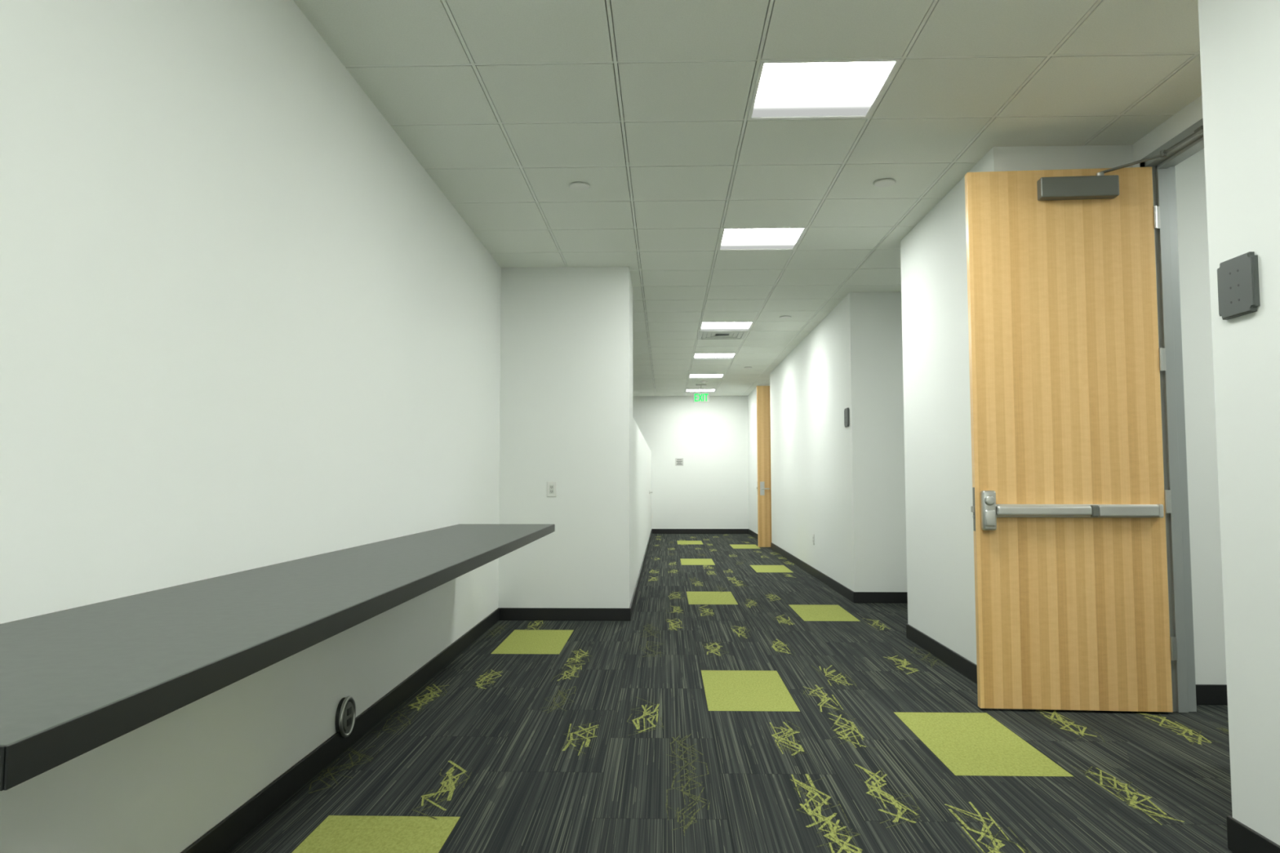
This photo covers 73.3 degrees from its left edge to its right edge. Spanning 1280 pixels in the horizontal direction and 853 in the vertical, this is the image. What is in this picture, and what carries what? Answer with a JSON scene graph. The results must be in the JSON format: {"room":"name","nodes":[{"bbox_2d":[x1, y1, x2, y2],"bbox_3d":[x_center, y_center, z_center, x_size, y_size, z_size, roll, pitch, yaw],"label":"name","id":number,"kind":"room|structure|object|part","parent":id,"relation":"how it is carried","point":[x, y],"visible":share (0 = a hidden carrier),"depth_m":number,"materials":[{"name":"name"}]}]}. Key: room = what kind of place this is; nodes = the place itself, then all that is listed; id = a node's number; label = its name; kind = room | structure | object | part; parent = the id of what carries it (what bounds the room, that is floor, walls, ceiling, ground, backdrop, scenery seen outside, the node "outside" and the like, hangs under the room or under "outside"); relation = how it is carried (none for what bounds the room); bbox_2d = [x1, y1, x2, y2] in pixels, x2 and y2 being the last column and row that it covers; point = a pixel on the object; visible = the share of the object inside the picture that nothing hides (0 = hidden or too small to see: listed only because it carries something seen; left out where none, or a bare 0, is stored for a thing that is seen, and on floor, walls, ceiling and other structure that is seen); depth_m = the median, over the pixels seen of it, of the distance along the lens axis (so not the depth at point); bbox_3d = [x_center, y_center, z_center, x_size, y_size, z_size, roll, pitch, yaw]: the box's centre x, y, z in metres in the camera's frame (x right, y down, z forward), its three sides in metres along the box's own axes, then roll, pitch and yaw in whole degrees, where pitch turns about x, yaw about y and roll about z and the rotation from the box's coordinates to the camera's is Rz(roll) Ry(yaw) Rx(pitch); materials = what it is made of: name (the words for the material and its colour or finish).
{"room":"office corridor","nodes":[
{"label":"office corridor","id":0,"kind":"room"},
{"bbox_2d":[0,0,501,852],"bbox_3d":[-1.404,-0.277,1.612,0.150,3.060,11.100,0,-4,2],"label":"wall","id":1,"kind":"structure","parent":0,"point":[244,326],"depth_m":2.63,"materials":[{"name":"white paint"}]},
{"bbox_2d":[0,524,555,791],"bbox_3d":[-0.955,0.632,3.338,0.639,0.257,4.766,0,-4,2],"label":"countertop","id":2,"kind":"structure","parent":1,"relation":"attached to","point":[74,682],"depth_m":1.69,"materials":[{"name":"laminate"},{"name":"black plastic"}]},
{"bbox_2d":[180,608,499,852],"bbox_3d":[-1.321,1.199,1.519,0.012,0.102,11.100,0,-4,2],"label":"baseboard","id":3,"kind":"structure","parent":1,"relation":"attached to","point":[228,833],"depth_m":3.35,"materials":[{"name":"black rubber"}]},
{"bbox_2d":[335,696,355,737],"bbox_3d":[-1.247,1.231,3.650,0.034,0.168,0.168,0,-4,2],"label":"outlet cover","id":4,"kind":"object","parent":1,"relation":"attached to","point":[345,715],"visible":1,"depth_m":3.62,"materials":[{"name":"grey metal"}]},
{"bbox_2d":[497,266,633,608],"bbox_3d":[-0.690,0.087,7.567,1.225,3.060,0.870,0,-4,2],"label":"wall","id":5,"kind":"structure","parent":0,"point":[566,407],"depth_m":7.13,"materials":[{"name":"white paint"}]},
{"bbox_2d":[546,481,556,496],"bbox_3d":[-0.728,0.517,7.101,0.078,0.124,0.010,0,-4,2],"label":"electrical outlet","id":6,"kind":"object","parent":5,"relation":"attached to","point":[551,486],"visible":1,"depth_m":7.10,"materials":[{"name":"white plastic"}]},
{"bbox_2d":[549,484,554,493],"bbox_3d":[-0.728,0.517,7.098,0.036,0.070,0.004,0,-4,2],"label":"receptacle","id":7,"kind":"object","parent":6,"relation":"attached to","point":[551,486],"depth_m":7.10,"materials":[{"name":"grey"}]},
{"bbox_2d":[499,594,634,621],"bbox_3d":[-0.601,1.563,7.468,1.075,0.102,0.882,0,-4,2],"label":"baseboard","id":8,"kind":"structure","parent":5,"relation":"attached to","point":[505,614],"depth_m":7.03,"materials":[{"name":"black rubber"}]},
{"bbox_2d":[632,417,651,591],"bbox_3d":[0.030,1.091,13.123,0.120,1.735,10.380,0,-4,2],"label":"wall partition","id":9,"kind":"structure","parent":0,"point":[642,453],"depth_m":10.30,"materials":[{"name":"white paint"}]},
{"bbox_2d":[633,528,652,604],"bbox_3d":[0.096,1.905,13.065,0.012,0.102,10.368,0,-4,2],"label":"baseboard","id":10,"kind":"structure","parent":9,"relation":"attached to","point":[636,589],"depth_m":10.10,"materials":[{"name":"black rubber"}]},
{"bbox_2d":[632,395,748,528],"bbox_3d":[-0.425,0.753,18.434,7.360,3.060,0.150,0,-4,2],"label":"wall","id":11,"kind":"structure","parent":0,"point":[710,490],"depth_m":18.31,"materials":[{"name":"white paint"}]},
{"bbox_2d":[675,457,683,466],"bbox_3d":[0.837,0.754,18.317,0.170,0.160,0.010,0,-4,2],"label":"room sign","id":12,"kind":"object","parent":11,"relation":"attached to","point":[678,461],"visible":1,"depth_m":18.31,"materials":[{"name":"grey plastic"}]},
{"bbox_2d":[652,528,748,533],"bbox_3d":[1.278,2.219,18.213,2.050,0.102,0.012,0,-4,2],"label":"baseboard","id":13,"kind":"structure","parent":11,"relation":"attached to","point":[654,531],"depth_m":18.21,"materials":[{"name":"black rubber"}]},
{"bbox_2d":[226,533,1233,852],"bbox_3d":[0.463,1.588,7.081,9.800,0.002,22.650,0,-4,2],"label":"floor","id":14,"kind":"structure","parent":0,"point":[744,703],"depth_m":3.61,"materials":[{"name":"carpet"}]},
{"bbox_2d":[293,0,1201,395],"bbox_3d":[0.307,-1.436,7.320,10.384,0.212,23.194,0,-4,2],"label":"ceiling","id":15,"kind":"structure","parent":0,"point":[506,105],"depth_m":4.24,"materials":[{"name":"tile"}]},
{"bbox_2d":[568,182,590,190],"bbox_3d":[-0.365,-1.451,5.201,0.130,0.009,0.130,0,-4,2],"label":"sprinkler cover","id":16,"kind":"object","parent":15,"relation":"attached to","point":[576,185],"visible":1,"depth_m":5.19,"materials":[{"name":"white plastic"}]},
{"bbox_2d":[684,389,715,392],"bbox_3d":[1.215,-0.739,17.338,0.594,0.047,0.594,0,-4,2],"label":"light panel","id":17,"kind":"object","parent":15,"relation":"attached to","point":[686,390],"visible":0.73,"depth_m":17.32,"materials":[{"name":"white plastic"}]},
{"bbox_2d":[693,383,709,402],"bbox_3d":[1.141,-0.621,16.041,0.300,0.346,0.050,0,-4,2],"label":"exit sign","id":18,"kind":"object","parent":15,"relation":"hanging from","point":[700,397],"visible":1,"depth_m":16.02,"materials":[{"name":"green"}]},
{"bbox_2d":[688,373,724,378],"bbox_3d":[1.143,-0.888,14.904,0.594,0.047,0.594,0,-4,2],"label":"light panel","id":19,"kind":"object","parent":15,"relation":"attached to","point":[719,375],"visible":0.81,"depth_m":14.97,"materials":[{"name":"white plastic"}]},
{"bbox_2d":[693,353,735,359],"bbox_3d":[1.071,-1.037,12.470,0.594,0.047,0.594,0,-4,2],"label":"light panel","id":20,"kind":"object","parent":15,"relation":"attached to","point":[696,356],"visible":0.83,"depth_m":12.48,"materials":[{"name":"white plastic"}]},
{"bbox_2d":[697,331,748,339],"bbox_3d":[1.017,-1.145,10.644,0.594,0.044,0.594,0,-4,2],"label":"ceiling air vent","id":21,"kind":"object","parent":15,"relation":"attached to","point":[704,335],"depth_m":10.71,"materials":[{"name":"white metal"}]},
{"bbox_2d":[698,321,753,331],"bbox_3d":[0.999,-1.186,10.035,0.594,0.047,0.594,0,-4,2],"label":"light panel","id":22,"kind":"object","parent":15,"relation":"attached to","point":[707,326],"visible":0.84,"depth_m":10.02,"materials":[{"name":"white plastic"}]},
{"bbox_2d":[717,226,806,250],"bbox_3d":[0.890,-1.410,6.384,0.594,0.047,0.594,0,-4,2],"label":"light panel","id":23,"kind":"object","parent":15,"relation":"attached to","point":[780,237],"visible":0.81,"depth_m":6.38,"materials":[{"name":"white plastic"}]},
{"bbox_2d":[779,315,791,318],"bbox_3d":[1.590,-1.196,9.407,0.130,0.009,0.130,0,-4,2],"label":"sprinkler cover","id":24,"kind":"object","parent":15,"relation":"attached to","point":[780,317],"visible":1,"depth_m":9.38,"materials":[{"name":"white plastic"}]},
{"bbox_2d":[746,58,901,119],"bbox_3d":[0.818,-1.559,3.949,0.594,0.047,0.594,0,-4,2],"label":"light panel","id":25,"kind":"object","parent":15,"relation":"attached to","point":[808,89],"visible":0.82,"depth_m":3.93,"materials":[{"name":"white plastic"}]},
{"bbox_2d":[873,178,896,186],"bbox_3d":[1.464,-1.456,5.147,0.130,0.009,0.130,0,-4,2],"label":"sprinkler cover","id":26,"kind":"object","parent":15,"relation":"attached to","point":[883,182],"visible":1,"depth_m":5.13,"materials":[{"name":"white plastic"}]},
{"bbox_2d":[747,384,769,533],"bbox_3d":[2.744,0.673,17.197,0.950,3.060,2.140,0,-4,2],"label":"wall","id":27,"kind":"structure","parent":0,"point":[752,397],"depth_m":17.31,"materials":[{"name":"white paint"}]},
{"bbox_2d":[769,292,907,591],"bbox_3d":[2.568,0.308,11.236,0.950,3.060,6.290,0,-4,2],"label":"wall","id":28,"kind":"structure","parent":0,"point":[842,486],"depth_m":8.41,"materials":[{"name":"white paint"}]},
{"bbox_2d":[844,407,849,427],"bbox_3d":[1.996,-0.086,8.305,0.019,0.180,0.165,0,-4,2],"label":"card reader","id":29,"kind":"object","parent":28,"relation":"attached to","point":[846,411],"visible":1,"depth_m":8.26,"materials":[{"name":"grey plastic"}]},
{"bbox_2d":[748,528,977,684],"bbox_3d":[2.458,1.794,11.293,0.742,0.102,13.778,0,-4,2],"label":"baseboard","id":30,"kind":"structure","parent":28,"relation":"attached to","point":[957,662],"depth_m":8.00,"materials":[{"name":"black rubber"}]},
{"bbox_2d":[900,145,1226,684],"bbox_3d":[3.540,-0.051,5.386,3.240,3.060,1.830,0,-4,2],"label":"wall","id":31,"kind":"structure","parent":0,"point":[939,499],"depth_m":5.11,"materials":[{"name":"white paint"}]},
{"bbox_2d":[1195,684,1227,705],"bbox_3d":[3.889,1.259,2.594,2.385,0.102,3.560,0,-4,2],"label":"baseboard","id":32,"kind":"structure","parent":31,"relation":"attached to","point":[1206,695],"depth_m":4.39,"materials":[{"name":"black rubber"}]},
{"bbox_2d":[1132,95,1203,167],"bbox_3d":[2.660,-0.159,3.619,0.125,3.060,1.760,0,-4,2],"label":"wall","id":33,"kind":"structure","parent":0,"point":[1191,113],"depth_m":4.25,"materials":[{"name":"white paint"}]},
{"bbox_2d":[964,166,1173,712],"bbox_3d":[2.151,0.043,4.352,0.915,2.725,0.046,0,-4,5],"label":"door","id":34,"kind":"structure","parent":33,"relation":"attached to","point":[1072,613],"depth_m":4.33,"materials":[{"name":"brown wood"}]},
{"bbox_2d":[970,487,975,531],"bbox_3d":[1.688,0.419,4.367,0.017,0.220,0.029,0,-4,5],"label":"plate","id":35,"kind":"object","parent":34,"relation":"attached to","point":[972,508],"visible":1,"depth_m":4.36,"materials":[{"name":"grey metal"}]},
{"bbox_2d":[980,490,996,530],"bbox_3d":[1.747,0.421,4.309,0.067,0.200,0.062,0,-4,5],"label":"case","id":36,"kind":"object","parent":34,"relation":"attached to","point":[988,498],"visible":1,"depth_m":4.29,"materials":[{"name":"silver metal"}]},
{"bbox_2d":[995,504,1156,517],"bbox_3d":[2.169,0.421,4.294,0.785,0.066,0.023,0,-4,5],"label":"rail","id":37,"kind":"object","parent":34,"relation":"attached to","point":[996,504],"visible":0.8,"depth_m":4.29,"materials":[{"name":"grey metal"}]},
{"bbox_2d":[995,505,1098,516],"bbox_3d":[2.024,0.420,4.279,0.491,0.058,0.040,0,-4,5],"label":"push bar","id":38,"kind":"object","parent":37,"relation":"attached to","point":[1001,510],"visible":1,"depth_m":4.26,"materials":[{"name":"grey metal"}]},
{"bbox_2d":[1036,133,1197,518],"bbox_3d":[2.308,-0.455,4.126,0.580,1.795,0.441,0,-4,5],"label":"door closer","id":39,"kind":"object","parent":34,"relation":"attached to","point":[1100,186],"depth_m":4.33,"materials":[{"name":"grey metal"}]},
{"bbox_3d":[2.507,-1.322,4.183,0.148,0.059,0.496,2,-4,-29],"label":"closer arm","id":40,"kind":"part","parent":39,"relation":"part of","materials":[{"name":"grey"}]},
{"bbox_2d":[1194,125,1203,133],"bbox_3d":[2.567,-1.358,3.939,0.027,0.018,0.060,0,-4,5],"label":"shoe","id":41,"kind":"object","parent":39,"relation":"attached to","point":[1200,130],"visible":0.71,"depth_m":3.94,"materials":[{"name":"grey"}]},
{"bbox_2d":[1153,205,1177,661],"bbox_3d":[2.622,0.017,4.308,0.030,2.270,0.052,0,-4,5],"label":"hinges","id":42,"kind":"object","parent":34,"relation":"attached to","point":[1173,642],"visible":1,"depth_m":4.27,"materials":[{"name":"silver metal"}]},
{"bbox_2d":[1139,157,1196,712],"bbox_3d":[2.668,-0.018,3.876,0.149,2.810,1.054,0,-4,2],"label":"door frame","id":43,"kind":"structure","parent":33,"relation":"attached to","point":[1166,255],"depth_m":4.34,"materials":[{"name":"grey paint"}]},
{"bbox_2d":[1139,117,1204,168],"bbox_3d":[2.666,-1.387,3.960,0.149,0.070,1.054,0,-4,2],"label":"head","id":44,"kind":"object","parent":33,"relation":"attached to","point":[1194,144],"visible":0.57,"depth_m":4.22},
{"bbox_2d":[1197,0,1279,845],"bbox_3d":[2.168,-0.419,-0.640,0.855,3.060,6.800,0,-4,2],"label":"wall","id":45,"kind":"structure","parent":0,"point":[1239,39],"depth_m":2.59,"materials":[{"name":"white paint"}]},
{"bbox_2d":[1217,251,1260,319],"bbox_3d":[1.828,-0.428,2.633,0.019,0.180,0.165,0,-4,2],"label":"card reader","id":46,"kind":"object","parent":45,"relation":"attached to","point":[1237,277],"visible":1,"depth_m":2.61,"materials":[{"name":"grey plastic"}]},
{"bbox_2d":[1226,816,1279,852],"bbox_3d":[2.102,1.058,-0.722,0.742,0.102,6.812,0,-4,2],"label":"baseboard","id":47,"kind":"structure","parent":45,"relation":"attached to","point":[1242,838],"depth_m":2.60,"materials":[{"name":"black rubber"}]},
{"bbox_3d":[3.052,0.553,15.241,0.220,3.060,1.760,0,-4,2],"label":"wall","id":48,"kind":"structure","parent":0,"visible":0},
{"bbox_2d":[756,386,771,546],"bbox_3d":[2.444,0.667,14.551,0.915,2.725,0.045,0,-4,3],"label":"slab","id":49,"kind":"object","parent":48,"relation":"attached to","point":[763,407],"visible":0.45,"depth_m":14.55,"materials":[{"name":"brown wood"}]},
{"bbox_2d":[760,481,769,495],"bbox_3d":[2.103,1.044,14.490,0.155,0.230,0.062,0,-4,3],"label":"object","id":50,"kind":"structure","parent":49,"relation":"attached to","point":[762,488],"depth_m":14.51,"materials":[{"name":"silver metal"}]}
]}

